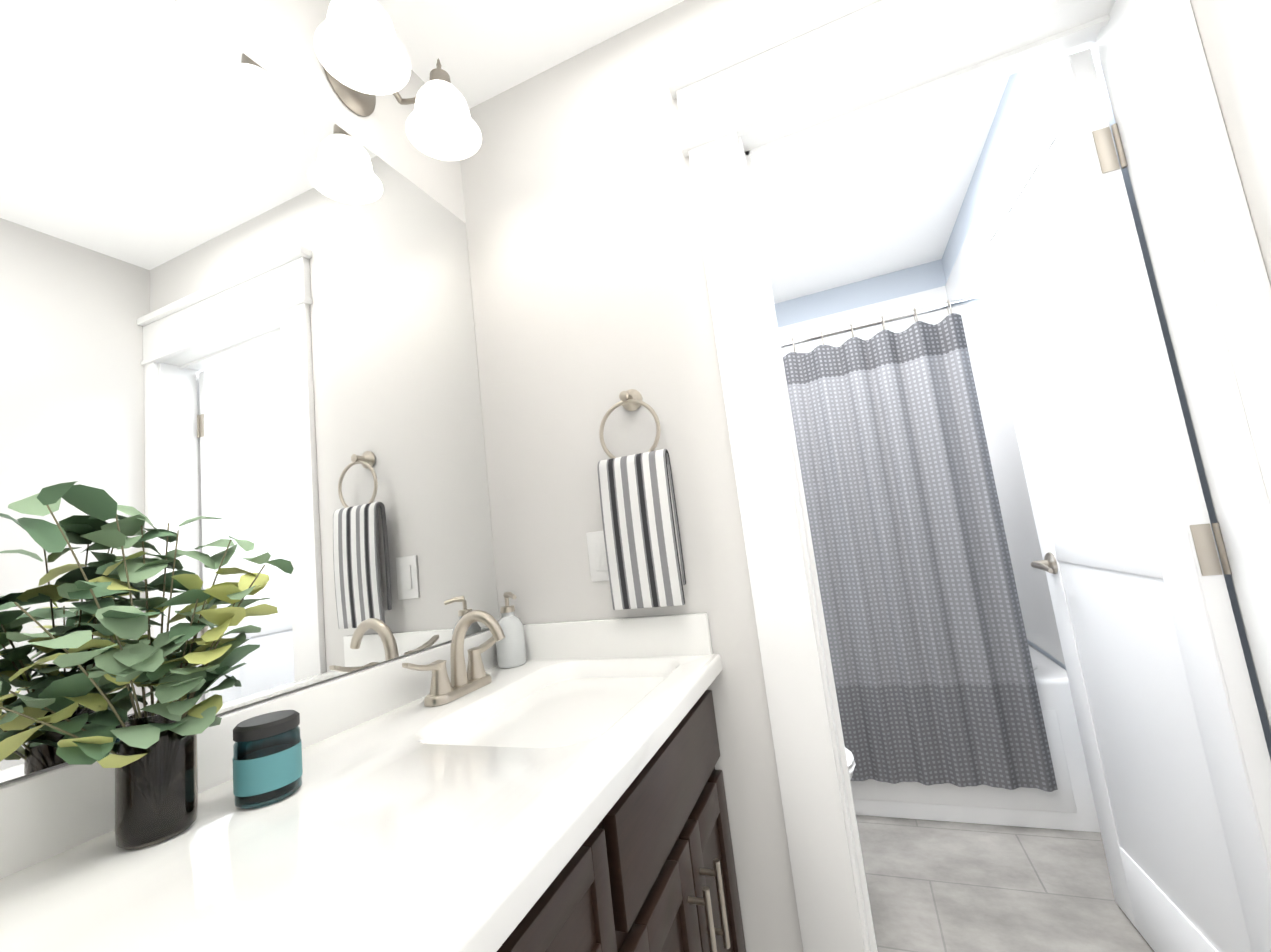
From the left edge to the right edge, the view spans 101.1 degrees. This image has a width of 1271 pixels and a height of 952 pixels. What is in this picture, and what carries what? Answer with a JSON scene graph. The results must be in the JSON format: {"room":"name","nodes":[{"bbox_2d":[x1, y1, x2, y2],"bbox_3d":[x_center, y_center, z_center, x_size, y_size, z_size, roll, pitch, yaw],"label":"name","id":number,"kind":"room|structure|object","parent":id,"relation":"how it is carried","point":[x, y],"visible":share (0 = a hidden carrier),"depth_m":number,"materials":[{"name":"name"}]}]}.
{"room":"bathroom","nodes":[
{"label":"bathroom","id":0,"kind":"room"},
{"bbox_2d":[0,0,499,785],"bbox_3d":[-0.913,0.076,0.167,0.120,2.420,2.845,-10,-7,21],"label":"wall","id":1,"kind":"structure","parent":0,"point":[274,38],"depth_m":1.06,"materials":[{"name":"white paint"}]},
{"bbox_2d":[0,0,498,782],"bbox_3d":[-0.746,-0.224,0.540,0.006,1.087,1.814,-10,-7,21],"label":"mirror","id":2,"kind":"object","parent":1,"relation":"attached to","point":[234,290],"visible":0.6,"depth_m":0.81,"materials":[{"name":"clear glass"}]},
{"bbox_2d":[314,0,481,160],"bbox_3d":[-0.513,-0.869,1.095,0.238,0.218,0.370,-10,-7,21],"label":"sconce","id":3,"kind":"object","parent":1,"relation":"attached to","point":[362,55],"visible":1,"depth_m":1.03,"materials":[{"name":"white glass"}]},
{"bbox_2d":[460,0,836,951],"bbox_3d":[0.351,0.043,1.135,1.520,2.420,0.115,-10,-7,21],"label":"wall","id":4,"kind":"structure","parent":0,"point":[590,296],"depth_m":1.27,"materials":[{"name":"white paint"}]},
{"bbox_2d":[586,531,608,581],"bbox_3d":[-0.077,0.187,1.230,0.074,0.116,0.008,-10,-7,21],"label":"switch plate","id":5,"kind":"object","parent":4,"relation":"attached to","point":[597,557],"visible":0.56,"depth_m":1.23,"materials":[{"name":"white plastic"}]},
{"bbox_2d":[597,389,685,609],"bbox_3d":[0.006,0.039,1.174,0.165,0.497,0.066,-10,-7,21],"label":"towel ring","id":6,"kind":"object","parent":4,"relation":"attached to","point":[643,549],"visible":1,"depth_m":1.14,"materials":[{"name":"silver metal"}]},
{"bbox_2d":[667,0,1270,951],"bbox_3d":[0.643,0.099,0.992,0.894,2.206,0.159,-10,-7,21],"label":"door frame","id":7,"kind":"structure","parent":4,"relation":"attached to","point":[815,58],"depth_m":1.02,"materials":[{"name":"white wood"}]},
{"bbox_2d":[376,0,1009,303],"bbox_3d":[0.070,-1.204,0.955,1.920,0.060,4.860,-10,-7,21],"label":"ceiling","id":8,"kind":"structure","parent":0,"point":[881,198],"depth_m":1.88,"materials":[{"name":"white paint"}]},
{"bbox_2d":[774,259,945,327],"bbox_3d":[1.071,0.177,2.924,1.520,2.420,0.120,-10,-7,21],"label":"wall","id":9,"kind":"structure","parent":0,"point":[900,283],"depth_m":2.88,"materials":[{"name":"grey paint"}]},
{"bbox_2d":[778,209,1064,664],"bbox_3d":[0.889,-0.033,2.548,1.519,1.755,0.740,-10,-7,21],"label":"shower surround","id":10,"kind":"structure","parent":9,"relation":"attached to","point":[965,279],"depth_m":2.28,"materials":[{"name":"white tile"}]},
{"bbox_2d":[856,815,1153,951],"bbox_3d":[0.364,1.240,0.654,1.920,0.060,4.860,-10,-7,21],"label":"floor","id":11,"kind":"structure","parent":0,"point":[939,886],"depth_m":1.56,"materials":[{"name":"tile"}]},
{"bbox_2d":[0,610,745,951],"bbox_3d":[-0.368,0.719,0.318,0.566,1.056,1.834,-10,-7,21],"label":"bathroom vanity","id":12,"kind":"object","parent":11,"relation":"on","point":[562,788],"visible":0.98,"depth_m":0.59,"materials":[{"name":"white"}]},
{"bbox_2d":[0,480,293,849],"bbox_3d":[-0.541,0.198,0.556,0.194,0.384,0.256,-10,-7,21],"label":"potted plant","id":13,"kind":"object","parent":12,"relation":"on","point":[151,758],"visible":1,"depth_m":0.56,"materials":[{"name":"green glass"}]},
{"bbox_2d":[233,710,302,808],"bbox_3d":[-0.453,0.346,0.645,0.070,0.092,0.070,-10,-7,21],"label":"candle jar","id":14,"kind":"object","parent":12,"relation":"on","point":[267,759],"visible":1,"depth_m":0.62,"materials":[{"name":"teal glass"}]},
{"bbox_2d":[401,610,505,706],"bbox_3d":[-0.315,0.344,1.027,0.142,0.157,0.272,-10,-7,21],"label":"faucet","id":15,"kind":"object","parent":12,"relation":"on","point":[473,687],"depth_m":1.02,"materials":[{"name":"silver metal"}]},
{"bbox_2d":[496,592,526,667],"bbox_3d":[-0.296,0.361,1.243,0.076,0.170,0.068,-10,-7,21],"label":"soap dispenser","id":16,"kind":"object","parent":12,"relation":"on","point":[511,649],"visible":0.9,"depth_m":1.22,"materials":[{"name":"white ceramic"}]},
{"bbox_2d":[845,747,855,779],"bbox_3d":[0.317,0.944,1.711,0.759,0.788,0.470,-10,-7,21],"label":"toilet","id":17,"kind":"object","parent":11,"relation":"on","point":[850,761],"visible":0.04,"depth_m":1.56,"materials":[{"name":"white ceramic"}]},
{"bbox_2d":[850,644,1100,831],"bbox_3d":[1.019,1.092,2.397,1.514,0.499,0.761,-10,-7,21],"label":"bathtub","id":18,"kind":"object","parent":11,"relation":"on","point":[1069,804],"visible":0.17,"depth_m":1.85,"materials":[{"name":"white ceramic"}]},
{"bbox_2d":[942,0,1270,759],"bbox_3d":[0.957,-0.111,0.473,0.120,2.420,4.780,-10,-7,21],"label":"wall","id":19,"kind":"structure","parent":0,"point":[1235,36],"depth_m":0.86,"materials":[{"name":"white paint"}]},
{"bbox_2d":[973,48,1270,951],"bbox_3d":[1.120,0.162,1.245,0.146,2.010,0.681,-9,-7,18],"label":"room door","id":20,"kind":"structure","parent":19,"relation":"in","point":[1175,750],"depth_m":1.12,"materials":[{"name":"painted wood"},{"name":"brushed nickel"}]},
{"bbox_3d":[-0.022,0.241,2.378,0.120,2.420,1.935,-10,-7,21],"label":"wall","id":21,"kind":"structure","parent":0,"visible":0},
{"bbox_2d":[781,293,987,347],"bbox_3d":[0.672,-0.567,2.221,1.518,0.052,0.052,-10,-7,21],"label":"curtain rod","id":22,"kind":"object","parent":21,"relation":"attached to","point":[911,314],"visible":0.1,"depth_m":2.08,"materials":[{"name":"silver metal"}]},
{"bbox_2d":[783,300,1057,791],"bbox_3d":[0.717,0.296,2.132,1.340,1.776,0.064,-10,-7,21],"label":"shower curtain","id":23,"kind":"object","parent":22,"relation":"hanging from","point":[933,673],"visible":0.5,"depth_m":1.98,"materials":[{"name":"fabric"}]}
]}

